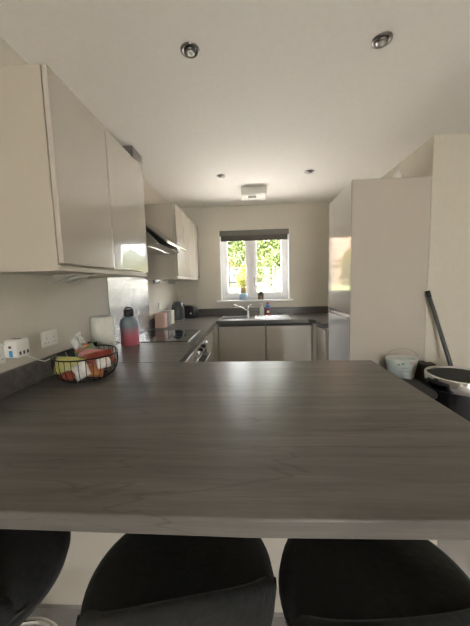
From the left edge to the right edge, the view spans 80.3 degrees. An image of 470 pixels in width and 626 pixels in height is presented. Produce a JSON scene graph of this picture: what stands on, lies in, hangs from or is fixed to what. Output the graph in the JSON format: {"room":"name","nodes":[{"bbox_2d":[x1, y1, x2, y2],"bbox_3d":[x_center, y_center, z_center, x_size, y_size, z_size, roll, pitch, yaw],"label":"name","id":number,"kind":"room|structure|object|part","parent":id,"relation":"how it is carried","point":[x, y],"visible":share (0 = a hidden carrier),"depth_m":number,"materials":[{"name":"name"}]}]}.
{"room":"kitchen","nodes":[
{"label":"kitchen","id":0,"kind":"room"},
{"bbox_2d":[0,37,177,372],"bbox_3d":[-1.145,0.131,0.425,0.300,2.400,7.697,-1,6,3],"label":"wall","id":1,"kind":"structure","parent":0,"point":[30,305],"depth_m":1.43,"materials":[{"name":"paint"}]},
{"bbox_2d":[0,345,5,363],"bbox_3d":[-0.950,0.172,1.095,0.013,0.076,0.106,-1,6,3],"label":"wall socket","id":2,"kind":"object","parent":1,"relation":"attached to","point":[2,352],"visible":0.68,"depth_m":1.13,"materials":[{"name":"white plastic"}]},
{"bbox_2d":[4,337,29,357],"bbox_3d":[-0.915,0.145,1.170,0.055,0.078,0.070,-1,6,3],"label":"plug adapter","id":3,"kind":"object","parent":2,"relation":"attached to","point":[18,347],"visible":1,"depth_m":1.14,"materials":[{"name":"white plastic"}]},
{"bbox_2d":[26,352,67,361],"bbox_3d":[-0.900,0.235,1.351,0.014,0.165,0.306,0,6,10],"label":"charging cable","id":4,"kind":"object","parent":3,"relation":"hanging from","point":[59,352],"visible":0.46,"depth_m":1.30,"materials":[{"name":"white plastic"}]},
{"bbox_2d":[40,329,57,347],"bbox_3d":[-0.934,0.126,1.406,0.013,0.076,0.106,-1,6,3],"label":"wall socket","id":5,"kind":"object","parent":1,"relation":"attached to","point":[48,338],"visible":1,"depth_m":1.40,"materials":[{"name":"white plastic"}]},
{"bbox_2d":[0,64,113,275],"bbox_3d":[-0.802,-0.533,1.214,0.325,0.715,0.400,-1,6,3],"label":"upper cabinet","id":6,"kind":"object","parent":1,"relation":"attached to","point":[55,217],"visible":0.96,"depth_m":1.04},
{"bbox_2d":[53,273,93,282],"bbox_3d":[-0.746,-0.161,1.296,0.124,0.043,0.120,-1,6,3],"label":"light","id":7,"kind":"object","parent":6,"relation":"attached to","point":[57,277],"visible":0.98,"depth_m":1.24,"materials":[{"name":"metal"}]},
{"bbox_3d":[-0.650,-0.549,1.205,0.020,0.689,0.395,-1,6,3],"label":"door","id":8,"kind":"part","parent":6,"relation":"part of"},
{"bbox_3d":[-0.649,-0.190,1.242,0.014,0.020,0.398,-1,6,3],"label":"handle rail","id":9,"kind":"part","parent":6,"relation":"part of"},
{"bbox_2d":[89,128,147,277],"bbox_3d":[-0.779,-0.579,1.655,0.325,0.715,0.483,-1,6,3],"label":"upper cabinet","id":10,"kind":"object","parent":1,"relation":"attached to","point":[125,175],"visible":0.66,"depth_m":1.59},
{"bbox_3d":[-0.626,-0.236,1.683,0.014,0.020,0.481,-1,6,3],"label":"handle rail","id":11,"kind":"part","parent":10,"relation":"part of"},
{"bbox_2d":[106,273,149,344],"bbox_3d":[-0.889,-0.166,2.390,0.007,0.749,0.790,-1,6,3],"label":"backsplash","id":12,"kind":"structure","parent":1,"relation":"attached to","point":[123,292],"depth_m":2.33,"materials":[{"name":"white"}]},
{"bbox_2d":[122,145,186,254],"bbox_3d":[-0.698,-0.902,2.328,0.427,0.759,0.618,-1,6,3],"label":"hood","id":13,"kind":"object","parent":1,"relation":"attached to","point":[158,243],"visible":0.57,"depth_m":2.20,"materials":[{"name":"silver metal"}]},
{"bbox_3d":[-0.484,-0.566,2.352,0.015,0.018,0.618,-1,6,3],"label":"visor trim","id":14,"kind":"part","parent":13,"relation":"part of","materials":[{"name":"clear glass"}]},
{"bbox_2d":[144,203,199,280],"bbox_3d":[-0.694,-0.750,3.280,0.325,0.715,1.160,-1,6,3],"label":"upper cabinet","id":15,"kind":"object","parent":1,"relation":"attached to","point":[168,218],"visible":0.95,"depth_m":2.73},
{"bbox_2d":[153,279,167,283],"bbox_3d":[-0.784,-0.329,2.926,0.124,0.043,0.120,-1,6,3],"label":"light","id":16,"kind":"object","parent":15,"relation":"attached to","point":[158,280],"visible":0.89,"depth_m":2.87,"materials":[{"name":"metal"}]},
{"bbox_2d":[168,280,179,283],"bbox_3d":[-0.755,-0.387,3.473,0.124,0.043,0.120,-1,6,3],"label":"light","id":17,"kind":"object","parent":15,"relation":"attached to","point":[169,281],"visible":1,"depth_m":3.41,"materials":[{"name":"metal"}]},
{"bbox_3d":[-0.564,-0.721,2.838,0.020,0.689,0.285,-1,6,3],"label":"door","id":18,"kind":"part","parent":15,"relation":"part of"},
{"bbox_3d":[-0.549,-0.751,3.127,0.020,0.689,0.285,-1,6,3],"label":"door","id":19,"kind":"part","parent":15,"relation":"part of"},
{"bbox_3d":[-0.541,-0.407,3.308,0.014,0.020,1.158,-1,6,3],"label":"handle rail","id":20,"kind":"part","parent":15,"relation":"part of","materials":[{"name":"beige wood"}]},
{"bbox_3d":[-0.534,-0.781,3.414,0.020,0.689,0.285,-1,6,3],"label":"door","id":21,"kind":"part","parent":15,"relation":"part of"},
{"bbox_3d":[-0.519,-0.811,3.703,0.020,0.689,0.285,-1,6,3],"label":"door","id":22,"kind":"part","parent":15,"relation":"part of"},
{"bbox_2d":[0,0,469,207],"bbox_3d":[1.125,-1.234,0.162,4.919,0.250,7.697,-1,6,3],"label":"ceiling","id":23,"kind":"structure","parent":0,"point":[275,91],"depth_m":1.46,"materials":[{"name":"paint"}]},
{"bbox_2d":[180,42,199,57],"bbox_3d":[-0.202,-1.177,1.258,0.086,0.018,0.086,-1,6,3],"label":"recessed light","id":24,"kind":"object","parent":23,"relation":"in","point":[188,49],"visible":1,"depth_m":1.25,"materials":[{"name":"silver metal"}]},
{"bbox_2d":[241,186,265,199],"bbox_3d":[0.210,-1.354,3.162,0.276,0.082,0.225,-1,6,3],"label":"ventilation unit","id":25,"kind":"object","parent":23,"relation":"attached to","point":[259,192],"visible":1,"depth_m":3.06,"materials":[{"name":"white plastic"}]},
{"bbox_2d":[304,170,313,173],"bbox_3d":[0.711,-1.349,2.675,0.086,0.018,0.086,-1,6,3],"label":"recessed light","id":26,"kind":"object","parent":23,"relation":"in","point":[306,171],"visible":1,"depth_m":2.66,"materials":[{"name":"silver metal"}]},
{"bbox_2d":[371,31,392,48],"bbox_3d":[0.650,-1.197,1.232,0.086,0.018,0.086,-1,6,3],"label":"recessed light","id":27,"kind":"object","parent":23,"relation":"in","point":[383,39],"visible":1,"depth_m":1.22,"materials":[{"name":"silver metal"}]},
{"bbox_2d":[29,540,469,625],"bbox_3d":[1.194,1.336,0.429,4.919,0.120,7.697,-1,6,3],"label":"floor","id":28,"kind":"structure","parent":0,"point":[458,551],"depth_m":1.18,"materials":[{"name":"grey tile"}]},
{"bbox_2d":[0,529,70,625],"bbox_3d":[-0.665,0.890,0.733,0.445,0.803,0.431,0,6,13],"label":"bar stool","id":29,"kind":"object","parent":28,"relation":"on","point":[31,561],"visible":0.71,"depth_m":0.69,"materials":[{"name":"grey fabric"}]},
{"bbox_3d":[-0.700,0.594,0.583,0.445,0.182,0.183,0,6,13],"label":"backrest","id":30,"kind":"part","parent":29,"relation":"part of","materials":[{"name":"grey fabric"}]},
{"bbox_2d":[76,533,276,625],"bbox_3d":[-0.120,0.879,0.695,0.445,0.803,0.431,-2,6,-9],"label":"bar stool","id":31,"kind":"object","parent":28,"relation":"on","point":[142,579],"visible":0.84,"depth_m":0.63,"materials":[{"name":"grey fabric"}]},
{"bbox_3d":[-0.109,0.582,0.544,0.445,0.182,0.183,-2,6,-9],"label":"backrest","id":32,"kind":"part","parent":31,"relation":"part of","materials":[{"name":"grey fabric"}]},
{"bbox_2d":[185,352,194,361],"bbox_3d":[-0.605,0.732,1.924,0.585,0.868,0.530,-1,6,3],"label":"base cabinet","id":33,"kind":"object","parent":28,"relation":"on","point":[191,358],"visible":0.08,"depth_m":2.02,"materials":[{"name":"laminate"}]},
{"bbox_2d":[193,336,211,361],"bbox_3d":[-0.545,0.672,2.486,0.630,0.868,0.594,-1,6,3],"label":"oven","id":34,"kind":"object","parent":28,"relation":"on","point":[200,353],"visible":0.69,"depth_m":2.45,"materials":[{"name":"metal"}]},
{"bbox_2d":[207,328,214,361],"bbox_3d":[-0.545,0.610,3.078,0.585,0.868,0.586,-1,6,3],"label":"base cabinet","id":35,"kind":"object","parent":28,"relation":"on","point":[210,337],"visible":0.12,"depth_m":3.06,"materials":[{"name":"laminate"}]},
{"bbox_2d":[214,324,219,361],"bbox_3d":[-0.216,0.569,3.390,0.048,0.868,0.069,-1,6,3],"label":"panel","id":36,"kind":"object","parent":28,"relation":"on","point":[216,329],"visible":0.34,"depth_m":3.34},
{"bbox_2d":[37,531,436,616],"bbox_3d":[-0.096,0.782,1.311,1.668,0.868,0.550,-1,6,3],"label":"base cabinet","id":37,"kind":"object","parent":28,"relation":"on","point":[86,550],"visible":0.02,"depth_m":1.08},
{"bbox_2d":[0,340,469,539],"bbox_3d":[-0.106,0.279,1.253,1.679,0.140,1.471,-1,6,3],"label":"countertop","id":38,"kind":"structure","parent":37,"relation":"on","point":[332,449],"depth_m":0.72,"materials":[{"name":"grey laminate"}]},
{"bbox_2d":[50,342,117,382],"bbox_3d":[-0.722,0.240,1.357,0.291,0.145,0.291,-1,6,3],"label":"wire basket","id":39,"kind":"object","parent":38,"relation":"on","point":[94,343],"visible":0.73,"depth_m":1.29,"materials":[{"name":"black metal"}]},
{"bbox_2d":[60,370,75,380],"bbox_3d":[-0.770,0.287,1.289,0.090,0.040,0.038,1,6,22],"label":"snack packet","id":40,"kind":"object","parent":39,"relation":"in","point":[68,373],"visible":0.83,"depth_m":1.27,"materials":[{"name":"red plastic"}]},
{"bbox_2d":[53,356,84,374],"bbox_3d":[-0.779,0.248,1.315,0.135,0.096,0.055,-3,6,-16],"label":"snack packet","id":41,"kind":"object","parent":39,"relation":"in","point":[59,358],"visible":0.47,"depth_m":1.29,"materials":[{"name":"yellow plastic"}]},
{"bbox_2d":[71,361,90,381],"bbox_3d":[-0.711,0.267,1.286,0.097,0.097,0.038,-2,6,-7],"label":"snack packet","id":42,"kind":"object","parent":39,"relation":"in","point":[82,370],"visible":0.9,"depth_m":1.28,"materials":[{"name":"white plastic"}]},
{"bbox_2d":[74,342,94,356],"bbox_3d":[-0.765,0.194,1.420,0.104,0.076,0.051,-4,6,-21],"label":"snack packet","id":43,"kind":"object","parent":39,"relation":"in","point":[91,345],"visible":0.27,"depth_m":1.42,"materials":[{"name":"green plastic"}]},
{"bbox_2d":[78,349,99,356],"bbox_3d":[-0.721,0.205,1.393,0.109,0.050,0.063,-3,6,-12],"label":"snack packet","id":44,"kind":"object","parent":39,"relation":"in","point":[85,351],"visible":0.38,"depth_m":1.38,"materials":[{"name":"pink plastic"}]},
{"bbox_2d":[70,332,87,351],"bbox_3d":[-0.771,0.145,1.373,0.082,0.104,0.057,-1,6,3],"label":"wrapper","id":45,"kind":"object","parent":44,"relation":"on","point":[77,342],"visible":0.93,"depth_m":1.36,"materials":[{"name":"white"}]},
{"bbox_2d":[76,342,88,352],"bbox_3d":[-0.753,0.168,1.371,0.064,0.056,0.024,-4,6,-19],"label":"snack packet","id":46,"kind":"object","parent":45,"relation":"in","point":[86,344],"visible":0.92,"depth_m":1.36,"materials":[{"name":"orange plastic"}]},
{"bbox_2d":[87,364,103,376],"bbox_3d":[-0.669,0.270,1.312,0.103,0.075,0.044,-6,7,-37],"label":"snack packet","id":47,"kind":"object","parent":39,"relation":"in","point":[97,373],"visible":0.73,"depth_m":1.30,"materials":[{"name":"orange plastic"}]},
{"bbox_2d":[84,348,114,363],"bbox_3d":[-0.660,0.220,1.362,0.133,0.080,0.060,-5,7,-28],"label":"snack packet","id":48,"kind":"object","parent":39,"relation":"in","point":[108,351],"visible":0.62,"depth_m":1.35,"materials":[{"name":"red plastic"}]},
{"bbox_2d":[96,357,111,368],"bbox_3d":[-0.631,0.239,1.342,0.031,0.047,0.070,3,7,36],"label":"snack packet","id":49,"kind":"object","parent":39,"relation":"in","point":[102,361],"visible":0.88,"depth_m":1.33,"materials":[{"name":"white plastic"}]},
{"bbox_2d":[219,323,265,361],"bbox_3d":[0.109,0.531,3.677,0.561,0.868,0.580,-1,6,3],"label":"base cabinet","id":50,"kind":"object","parent":28,"relation":"on","point":[238,342],"visible":0.46,"depth_m":3.37,"materials":[{"name":"beige wood"}]},
{"bbox_3d":[0.084,0.143,3.364,0.561,0.030,0.008,-1,6,3],"label":"handle rail","id":51,"kind":"part","parent":50,"relation":"part of","materials":[{"name":"grey metal"}]},
{"bbox_2d":[265,323,311,360],"bbox_3d":[0.666,0.519,3.647,0.542,0.868,0.580,-1,6,3],"label":"base cabinet","id":52,"kind":"object","parent":28,"relation":"on","point":[284,341],"visible":0.41,"depth_m":3.34,"materials":[{"name":"beige wood"}]},
{"bbox_3d":[0.640,0.131,3.333,0.542,0.030,0.008,-1,6,3],"label":"handle rail","id":53,"kind":"part","parent":52,"relation":"part of","materials":[{"name":"grey metal"}]},
{"bbox_2d":[312,323,317,360],"bbox_3d":[0.955,0.544,3.330,0.058,0.868,0.061,-1,6,3],"label":"post","id":54,"kind":"object","parent":28,"relation":"on","point":[314,326],"visible":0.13,"depth_m":3.28,"materials":[{"name":"grey wood"}]},
{"bbox_2d":[316,325,327,360],"bbox_3d":[1.268,0.529,3.400,0.600,0.868,0.998,-1,6,3],"label":"base cabinet","id":55,"kind":"object","parent":28,"relation":"on","point":[322,333],"visible":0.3,"depth_m":3.01,"materials":[{"name":"laminate"}]},
{"bbox_2d":[112,306,327,362],"bbox_3d":[0.335,0.114,2.729,2.405,0.140,2.362,-1,6,3],"label":"countertop","id":56,"kind":"structure","parent":55,"relation":"on","point":[144,352],"depth_m":2.94,"materials":[{"name":"grey wood"}]},
{"bbox_2d":[90,315,116,357],"bbox_3d":[-0.787,0.150,1.668,0.128,0.263,0.128,-1,6,3],"label":"paper towel roll","id":57,"kind":"object","parent":56,"relation":"on","point":[102,326],"visible":0.74,"depth_m":1.61,"materials":[{"name":"white paper"}]},
{"bbox_2d":[119,307,139,345],"bbox_3d":[-0.791,0.097,2.086,0.134,0.287,0.134,-1,6,3],"label":"water bottle","id":58,"kind":"object","parent":56,"relation":"on","point":[129,324],"visible":1,"depth_m":2.04,"materials":[{"name":"multicoloured plastic"}]},
{"bbox_3d":[-0.793,-0.003,2.075,0.072,0.053,0.072,-1,6,3],"label":"lid","id":59,"kind":"part","parent":58,"relation":"part of","materials":[{"name":"black plastic"}]},
{"bbox_2d":[154,312,167,327],"bbox_3d":[-0.780,0.075,2.938,0.114,0.153,0.114,-1,6,3],"label":"canister","id":60,"kind":"object","parent":56,"relation":"on","point":[161,317],"visible":1,"depth_m":2.89,"materials":[{"name":"metal"}]},
{"bbox_3d":[-0.781,0.008,2.932,0.114,0.018,0.114,-1,6,3],"label":"lid","id":61,"kind":"part","parent":60,"relation":"part of","materials":[{"name":"metal"}]},
{"bbox_2d":[158,311,170,325],"bbox_3d":[-0.772,0.061,3.078,0.114,0.153,0.114,-1,6,3],"label":"canister","id":62,"kind":"object","parent":56,"relation":"on","point":[168,312],"visible":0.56,"depth_m":3.06,"materials":[{"name":"grey metal"}]},
{"bbox_2d":[164,310,174,323],"bbox_3d":[-0.765,0.046,3.217,0.114,0.153,0.114,-1,6,3],"label":"canister","id":63,"kind":"object","parent":56,"relation":"on","point":[172,311],"visible":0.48,"depth_m":3.18,"materials":[{"name":"beige metal"}]},
{"bbox_2d":[139,329,200,342],"bbox_3d":[-0.606,0.196,2.439,0.517,0.006,0.550,-1,6,3],"label":"induction hob","id":64,"kind":"object","parent":56,"relation":"in","point":[150,335],"visible":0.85,"depth_m":2.40,"materials":[{"name":"black glass"}]},
{"bbox_2d":[171,301,184,320],"bbox_3d":[-0.724,-0.025,3.469,0.211,0.240,0.168,3,7,36],"label":"electric kettle","id":65,"kind":"object","parent":56,"relation":"on","point":[178,307],"visible":0.86,"depth_m":3.39,"materials":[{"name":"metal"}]},
{"bbox_2d":[184,305,198,317],"bbox_3d":[-0.631,-0.022,3.769,0.290,0.166,0.184,-1,6,3],"label":"toaster","id":66,"kind":"object","parent":56,"relation":"on","point":[191,311],"visible":0.67,"depth_m":3.69,"materials":[{"name":"black plastic"}]},
{"bbox_2d":[233,304,251,315],"bbox_3d":[0.098,-0.041,3.763,0.290,0.158,0.052,-4,6,-22],"label":"mixer tap","id":67,"kind":"object","parent":56,"relation":"on","point":[248,307],"visible":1,"depth_m":3.78,"materials":[{"name":"silver metal"}]},
{"bbox_2d":[217,314,297,326],"bbox_3d":[0.284,0.129,3.634,0.985,0.170,0.470,-1,6,3],"label":"sink","id":68,"kind":"object","parent":56,"relation":"in","point":[271,316],"visible":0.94,"depth_m":3.63,"materials":[{"name":"metal"}]},
{"bbox_3d":[-0.002,0.141,3.635,0.327,0.162,0.322,-1,6,3],"label":"bowl","id":69,"kind":"part","parent":68,"relation":"part of","materials":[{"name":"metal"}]},
{"bbox_2d":[260,303,263,314],"bbox_3d":[0.366,-0.052,3.792,0.064,0.160,0.064,4,8,40],"label":"soap dispenser","id":70,"kind":"object","parent":68,"relation":"on","point":[261,307],"visible":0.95,"depth_m":3.77,"materials":[{"name":"white plastic"}]},
{"bbox_2d":[266,302,269,314],"bbox_3d":[0.449,-0.063,3.791,0.062,0.178,0.044,-1,6,3],"label":"bottle","id":71,"kind":"object","parent":68,"relation":"on","point":[267,304],"visible":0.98,"depth_m":3.77,"materials":[{"name":"red plastic"}]},
{"bbox_2d":[278,538,469,625],"bbox_3d":[0.330,0.870,0.663,0.445,0.803,0.431,-2,6,-5],"label":"bar stool","id":72,"kind":"object","parent":28,"relation":"on","point":[322,582],"visible":0.8,"depth_m":0.62,"materials":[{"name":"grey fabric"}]},
{"bbox_3d":[0.332,0.574,0.511,0.445,0.182,0.183,-2,6,-5],"label":"backrest","id":73,"kind":"part","parent":72,"relation":"part of","materials":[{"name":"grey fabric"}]},
{"bbox_2d":[328,176,431,369],"bbox_3d":[1.230,-0.005,2.525,0.586,2.111,0.624,-1,6,3],"label":"cabinet","id":74,"kind":"object","parent":28,"relation":"on","point":[379,229],"visible":0.6,"depth_m":2.19,"materials":[{"name":"beige laminate"}]},
{"bbox_3d":[1.246,-0.036,2.826,0.586,2.111,0.018,-1,6,3],"label":"panel","id":75,"kind":"part","parent":74,"relation":"part of","materials":[{"name":"beige wood"}]},
{"bbox_3d":[0.950,0.003,2.540,0.021,0.042,0.582,-1,6,3],"label":"handle rail","id":76,"kind":"part","parent":74,"relation":"part of","materials":[{"name":"metal"}]},
{"bbox_3d":[0.961,0.487,2.591,0.020,0.925,0.582,-1,6,3],"label":"freezer door","id":77,"kind":"part","parent":74,"relation":"part of","materials":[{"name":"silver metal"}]},
{"bbox_3d":[0.934,-0.533,2.485,0.020,1.029,0.582,-1,6,3],"label":"fridge door","id":78,"kind":"part","parent":74,"relation":"part of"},
{"bbox_2d":[392,168,401,177],"bbox_3d":[1.304,-1.100,2.253,0.064,0.120,0.040,-1,6,3],"label":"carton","id":79,"kind":"object","parent":74,"relation":"on","point":[397,174],"visible":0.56,"depth_m":2.23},
{"bbox_2d":[401,378,437,399],"bbox_3d":[1.106,0.802,1.839,0.295,0.655,0.340,-1,6,3],"label":"bin","id":80,"kind":"object","parent":28,"relation":"on","point":[423,388],"visible":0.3,"depth_m":1.77,"materials":[{"name":"black plastic"}]},
{"bbox_2d":[414,361,435,384],"bbox_3d":[1.452,0.727,2.180,0.105,0.715,0.150,-1,6,3],"label":"carton","id":81,"kind":"object","parent":28,"relation":"on","point":[421,365],"visible":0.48,"depth_m":2.09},
{"bbox_2d":[425,290,452,365],"bbox_3d":[1.650,0.460,2.075,0.427,1.258,0.132,2,7,31],"label":"broom","id":82,"kind":"object","parent":28,"relation":"on","point":[428,293],"visible":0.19,"depth_m":2.12,"materials":[{"name":"black plastic"},{"name":"painted metal"}]},
{"bbox_2d":[424,365,469,421],"bbox_3d":[1.478,0.757,1.857,0.388,0.722,0.388,-1,6,3],"label":"bin","id":83,"kind":"object","parent":28,"relation":"on","point":[451,384],"visible":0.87,"depth_m":1.74,"materials":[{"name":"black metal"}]},
{"bbox_3d":[1.468,0.416,1.821,0.358,0.028,0.358,-1,6,3],"label":"bin lid","id":84,"kind":"part","parent":83,"relation":"part of","materials":[{"name":"black plastic"}]},
{"bbox_3d":[1.184,0.793,2.169,0.385,0.600,0.215,-1,6,3],"label":"storage box","id":85,"kind":"object","parent":28,"relation":"on","visible":0},
{"bbox_2d":[384,348,418,378],"bbox_3d":[1.266,0.380,2.118,0.248,0.229,0.154,-1,6,3],"label":"bucket","id":86,"kind":"object","parent":85,"relation":"on","point":[405,367],"visible":0.94,"depth_m":2.07,"materials":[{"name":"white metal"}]},
{"bbox_2d":[177,202,329,358],"bbox_3d":[0.547,-0.286,4.016,2.705,2.400,0.300,-1,6,3],"label":"wall","id":87,"kind":"structure","parent":0,"point":[307,223],"depth_m":3.81,"materials":[{"name":"paint"}]},
{"bbox_2d":[217,234,292,301],"bbox_3d":[0.267,-0.650,3.897,1.055,0.967,0.200,-1,6,3],"label":"window","id":88,"kind":"structure","parent":87,"relation":"in","point":[250,246],"depth_m":3.92,"materials":[{"name":"white plastic"}]},
{"bbox_3d":[0.025,-0.661,3.954,0.366,0.855,0.050,-1,6,3],"label":"sash","id":89,"kind":"part","parent":88,"relation":"part of","materials":[{"name":"white plastic"}]},
{"bbox_2d":[239,286,247,299],"bbox_3d":[0.117,-0.280,3.904,0.120,0.192,0.102,-1,6,3],"label":"jar","id":90,"kind":"object","parent":88,"relation":"on","point":[243,295],"visible":1,"depth_m":3.87,"materials":[{"name":"ceramic"}]},
{"bbox_2d":[219,228,288,241],"bbox_3d":[0.256,-1.053,3.776,0.936,0.141,0.043,-1,6,3],"label":"roller blind","id":91,"kind":"object","parent":88,"relation":"attached to","point":[263,234],"visible":1,"depth_m":3.76,"materials":[{"name":"grey fabric"}]},
{"bbox_3d":[0.277,-0.177,3.911,1.055,0.022,0.130,-1,6,3],"label":"sill","id":92,"kind":"part","parent":88,"relation":"part of","materials":[{"name":"white plastic"}]},
{"bbox_2d":[258,291,263,299],"bbox_3d":[0.361,-0.245,3.899,0.090,0.112,0.072,-1,6,3],"label":"lantern","id":93,"kind":"object","parent":88,"relation":"on","point":[260,294],"visible":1,"depth_m":3.87,"materials":[{"name":"gold metal"}]},
{"bbox_3d":[0.476,-0.670,3.929,0.459,0.855,0.050,-1,6,3],"label":"sash","id":94,"kind":"part","parent":88,"relation":"part of","materials":[{"name":"white plastic"}]},
{"bbox_2d":[382,133,469,367],"bbox_3d":[2.653,-0.231,2.937,2.214,2.400,1.637,-1,6,3],"label":"wall","id":95,"kind":"structure","parent":0,"point":[445,158],"depth_m":2.15,"materials":[{"name":"paint"}]},
{"label":"outside","id":96,"kind":"structure","parent":0,"visible":0},
{"bbox_2d":[229,285,280,292],"bbox_3d":[2.102,-1.984,20.926,30.000,0.136,25.800,-1,6,3],"label":"lawn","id":97,"kind":"structure","parent":96,"point":[232,289],"depth_m":9.43,"materials":[{"name":"white"}]},
{"bbox_2d":[227,241,237,286],"bbox_3d":[-0.271,-3.380,15.388,2.200,3.961,2.526,-1,6,3],"label":"tree","id":98,"kind":"object","parent":97,"relation":"on","point":[229,242],"visible":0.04,"depth_m":14.69,"materials":[{"name":"green plant"}]},
{"bbox_2d":[229,259,242,285],"bbox_3d":[-0.590,-3.682,26.855,2.650,2.900,3.350,-1,6,3],"label":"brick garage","id":99,"kind":"structure","parent":97,"relation":"on","point":[231,284],"depth_m":25.40,"materials":[{"name":"white brick"}]},
{"bbox_2d":[230,268,263,282],"bbox_3d":[0.035,-2.613,20.364,4.122,1.360,1.800,-1,6,3],"label":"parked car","id":100,"kind":"object","parent":97,"relation":"on","point":[232,279],"visible":0.02,"depth_m":19.52,"materials":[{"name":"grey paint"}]},
{"bbox_3d":[-0.256,-3.020,20.337,2.300,0.390,1.730,-1,6,3],"label":"glass","id":101,"kind":"part","parent":100,"relation":"part of","materials":[{"name":"white glass"}]},
{"bbox_2d":[236,262,259,287],"bbox_3d":[0.489,-1.335,10.504,0.884,1.263,0.888,-4,6,-23],"label":"shrub","id":102,"kind":"object","parent":97,"relation":"on","point":[242,278],"visible":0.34,"depth_m":10.41,"materials":[{"name":"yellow plant"}]},
{"bbox_2d":[228,240,280,284],"bbox_3d":[1.337,-3.005,12.757,3.875,4.179,3.064,4,8,44],"label":"tree","id":103,"kind":"object","parent":97,"relation":"on","point":[263,247],"visible":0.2,"depth_m":12.33,"materials":[{"name":"green plant"}]},
{"bbox_2d":[258,249,280,288],"bbox_3d":[1.479,-1.420,10.062,1.194,1.788,1.365,4,8,43],"label":"shrub","id":104,"kind":"object","parent":97,"relation":"on","point":[269,271],"visible":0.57,"depth_m":9.78,"materials":[{"name":"green plant"}]},
{"bbox_2d":[269,271,280,290],"bbox_3d":[1.432,-1.055,8.473,0.796,0.741,0.350,-1,6,3],"label":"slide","id":105,"kind":"object","parent":97,"relation":"on","point":[276,286],"visible":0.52,"depth_m":8.37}
]}

